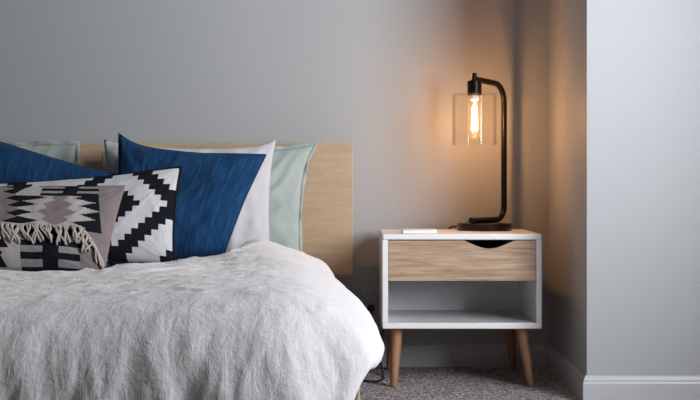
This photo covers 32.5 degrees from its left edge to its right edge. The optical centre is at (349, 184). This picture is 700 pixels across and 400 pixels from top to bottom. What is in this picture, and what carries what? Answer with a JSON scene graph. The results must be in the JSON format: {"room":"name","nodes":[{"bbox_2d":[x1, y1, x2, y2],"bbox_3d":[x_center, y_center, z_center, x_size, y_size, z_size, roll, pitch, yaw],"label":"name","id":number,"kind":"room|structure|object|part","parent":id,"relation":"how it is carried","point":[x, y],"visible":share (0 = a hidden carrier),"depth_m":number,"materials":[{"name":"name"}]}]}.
{"room":"bedroom","nodes":[
{"label":"bedroom","id":0,"kind":"room"},
{"bbox_2d":[0,0,548,349],"bbox_3d":[-1.760,-0.680,4.150,4.879,2.600,0.100,0,0,0],"label":"wall","id":1,"kind":"structure","parent":0,"point":[388,79],"depth_m":4.10,"materials":[{"name":"grey paint"}]},
{"bbox_2d":[361,290,380,323],"bbox_3d":[0.072,0.417,4.097,0.072,0.115,0.006,0,0,0],"label":"wall outlet","id":2,"kind":"object","parent":1,"relation":"attached to","point":[368,297],"visible":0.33,"depth_m":4.09,"materials":[{"name":"grey paint"}]},
{"bbox_2d":[360,367,579,399],"bbox_3d":[-1.350,0.660,0.550,5.900,0.080,7.300,0,0,0],"label":"floor","id":3,"kind":"structure","parent":0,"point":[414,383],"depth_m":3.71,"materials":[{"name":"carpet"}]},
{"bbox_2d":[78,143,359,399],"bbox_3d":[-0.841,0.240,3.114,1.718,0.758,1.797,0,0,0],"label":"bed","id":4,"kind":"object","parent":3,"relation":"on","point":[327,209],"visible":0.24,"depth_m":3.98,"materials":[{"name":"brown wood"}]},
{"bbox_2d":[0,238,383,399],"bbox_3d":[-0.858,0.366,2.796,1.857,0.417,1.684,0,0,0],"label":"duvet","id":5,"kind":"object","parent":4,"relation":"on","point":[259,319],"visible":1,"depth_m":2.08,"materials":[{"name":"fabric"}]},
{"bbox_3d":[-0.840,0.080,3.996,1.700,0.438,0.032,0,0,0],"label":"headboard","id":6,"kind":"part","parent":4,"relation":"part of","materials":[{"name":"brown wood"}]},
{"bbox_3d":[-0.007,0.483,2.240,0.050,0.271,0.050,0,0,0],"label":"leg","id":7,"kind":"part","parent":4,"relation":"part of","materials":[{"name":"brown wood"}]},
{"bbox_3d":[-0.858,0.303,3.045,1.485,0.113,1.810,0,0,0],"label":"mattress","id":8,"kind":"object","parent":4,"relation":"on","visible":0},
{"bbox_2d":[7,140,79,164],"bbox_3d":[-1.210,0.047,3.888,0.673,0.389,0.139,0,0,0],"label":"pillow","id":9,"kind":"object","parent":8,"relation":"on","point":[68,151],"visible":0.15,"depth_m":3.90,"materials":[{"name":"green fabric"}]},
{"bbox_2d":[0,141,114,182],"bbox_3d":[-1.032,0.009,3.592,0.661,0.467,0.192,0,0,0],"label":"cushion","id":10,"kind":"object","parent":8,"relation":"on","point":[17,164],"visible":0.2,"depth_m":3.61,"materials":[{"name":"blue fabric"}]},
{"bbox_2d":[0,185,125,271],"bbox_3d":[-0.920,0.121,3.099,0.661,0.241,0.178,0,0,0],"label":"cushion","id":11,"kind":"object","parent":8,"relation":"on","point":[43,228],"visible":0.93,"depth_m":3.06,"materials":[{"name":"multicoloured fabric"}]},
{"bbox_2d":[0,166,181,263],"bbox_3d":[-0.842,0.093,3.375,0.725,0.297,0.157,0,0,0],"label":"cushion","id":12,"kind":"object","parent":8,"relation":"on","point":[144,227],"visible":0.47,"depth_m":3.35,"materials":[{"name":"fabric"}]},
{"bbox_2d":[109,133,266,266],"bbox_3d":[-0.484,0.041,3.602,0.458,0.404,0.210,0,0,0],"label":"cushion","id":13,"kind":"object","parent":8,"relation":"on","point":[213,190],"visible":0.56,"depth_m":3.58,"materials":[{"name":"blue fabric"}]},
{"bbox_2d":[104,139,275,251],"bbox_3d":[-0.503,0.050,3.752,0.544,0.389,0.145,0,0,0],"label":"pillow","id":14,"kind":"object","parent":8,"relation":"on","point":[252,222],"visible":0.19,"depth_m":3.74,"materials":[{"name":"white fabric"}]},
{"bbox_2d":[102,142,317,250],"bbox_3d":[-0.456,0.051,3.889,0.707,0.385,0.132,0,0,0],"label":"pillow","id":15,"kind":"object","parent":8,"relation":"on","point":[289,166],"visible":0.16,"depth_m":3.87,"materials":[{"name":"green fabric"}]},
{"bbox_2d":[379,229,541,386],"bbox_3d":[0.341,0.385,3.848,0.485,0.472,0.395,0,0,0],"label":"nightstand","id":16,"kind":"object","parent":3,"relation":"on","point":[446,278],"visible":1,"depth_m":3.65,"materials":[{"name":"white paint"}]},
{"bbox_3d":[0.107,0.293,3.848,0.017,0.252,0.395,0,0,0],"label":"panel","id":17,"kind":"part","parent":16,"relation":"part of","materials":[{"name":"white paint"}]},
{"bbox_3d":[0.143,0.528,4.000,0.037,0.187,0.066,0,0,-10],"label":"leg","id":18,"kind":"part","parent":16,"relation":"part of","materials":[{"name":"brown wood"}]},
{"bbox_3d":[0.143,0.528,3.701,0.041,0.184,0.044,0,0,0],"label":"leg","id":19,"kind":"part","parent":16,"relation":"part of","materials":[{"name":"brown wood"}]},
{"bbox_2d":[402,229,436,232],"bbox_3d":[0.215,0.143,3.735,0.107,0.011,0.082,0,0,0],"label":"notepad","id":20,"kind":"object","parent":16,"relation":"on","point":[403,230],"visible":1,"depth_m":3.69,"materials":[{"name":"white paper"}]},
{"bbox_2d":[363,73,511,381],"bbox_3d":[0.279,0.129,3.925,0.503,0.983,0.334,0,0,0],"label":"table lamp","id":21,"kind":"object","parent":16,"relation":"on","point":[474,86],"visible":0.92,"depth_m":3.93,"materials":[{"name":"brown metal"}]},
{"bbox_3d":[0.205,0.378,3.920,0.357,0.487,0.324,0,0,0],"label":"cord","id":22,"kind":"part","parent":21,"relation":"part of","materials":[{"name":"black plastic"}]},
{"bbox_2d":[467,73,481,95],"bbox_3d":[0.403,-0.326,3.880,0.047,0.073,0.047,0,0,0],"label":"socket","id":23,"kind":"object","parent":21,"relation":"attached to","point":[474,86],"depth_m":3.86,"materials":[{"name":"black metal"}]},
{"bbox_3d":[0.403,-0.281,3.880,0.030,0.016,0.030,0,0,0],"label":"bulb","id":24,"kind":"part","parent":21,"relation":"part of","materials":[{"name":"glass"}]},
{"bbox_3d":[0.341,0.293,4.037,0.451,0.252,0.008,0,0,0],"label":"panel","id":25,"kind":"part","parent":16,"relation":"part of","materials":[{"name":"white paint"}]},
{"bbox_3d":[0.341,0.158,3.848,0.485,0.018,0.395,0,0,0],"label":"panel","id":26,"kind":"part","parent":16,"relation":"part of","materials":[{"name":"white paint"}]},
{"bbox_3d":[0.341,0.429,3.848,0.485,0.018,0.395,0,0,0],"label":"panel","id":27,"kind":"part","parent":16,"relation":"part of","materials":[{"name":"white paint"}]},
{"bbox_3d":[0.341,0.230,3.660,0.448,0.122,0.017,0,0,0],"label":"drawer","id":28,"kind":"part","parent":16,"relation":"part of","materials":[{"name":"brown wood"}]},
{"bbox_3d":[0.535,0.528,4.000,0.036,0.187,0.069,0,0,26],"label":"leg","id":29,"kind":"part","parent":16,"relation":"part of","materials":[{"name":"brown wood"}]},
{"bbox_3d":[0.539,0.528,3.700,0.060,0.186,0.036,0,0,27],"label":"leg","id":30,"kind":"part","parent":16,"relation":"part of","materials":[{"name":"brown wood"}]},
{"bbox_3d":[0.576,0.293,3.848,0.017,0.252,0.395,0,0,0],"label":"panel","id":31,"kind":"part","parent":16,"relation":"part of","materials":[{"name":"white paint"}]},
{"bbox_2d":[549,0,699,374],"bbox_3d":[1.139,-0.680,3.820,0.921,2.600,0.760,0,0,0],"label":"wall","id":32,"kind":"structure","parent":0,"point":[624,75],"depth_m":3.44,"materials":[{"name":"grey paint"}]},
{"bbox_2d":[377,345,699,399],"bbox_3d":[-1.350,0.583,3.764,5.700,0.074,0.673,0,0,0],"label":"baseboard","id":33,"kind":"structure","parent":32,"relation":"attached to","point":[585,387],"depth_m":3.71,"materials":[{"name":"grey paint"}]}
]}

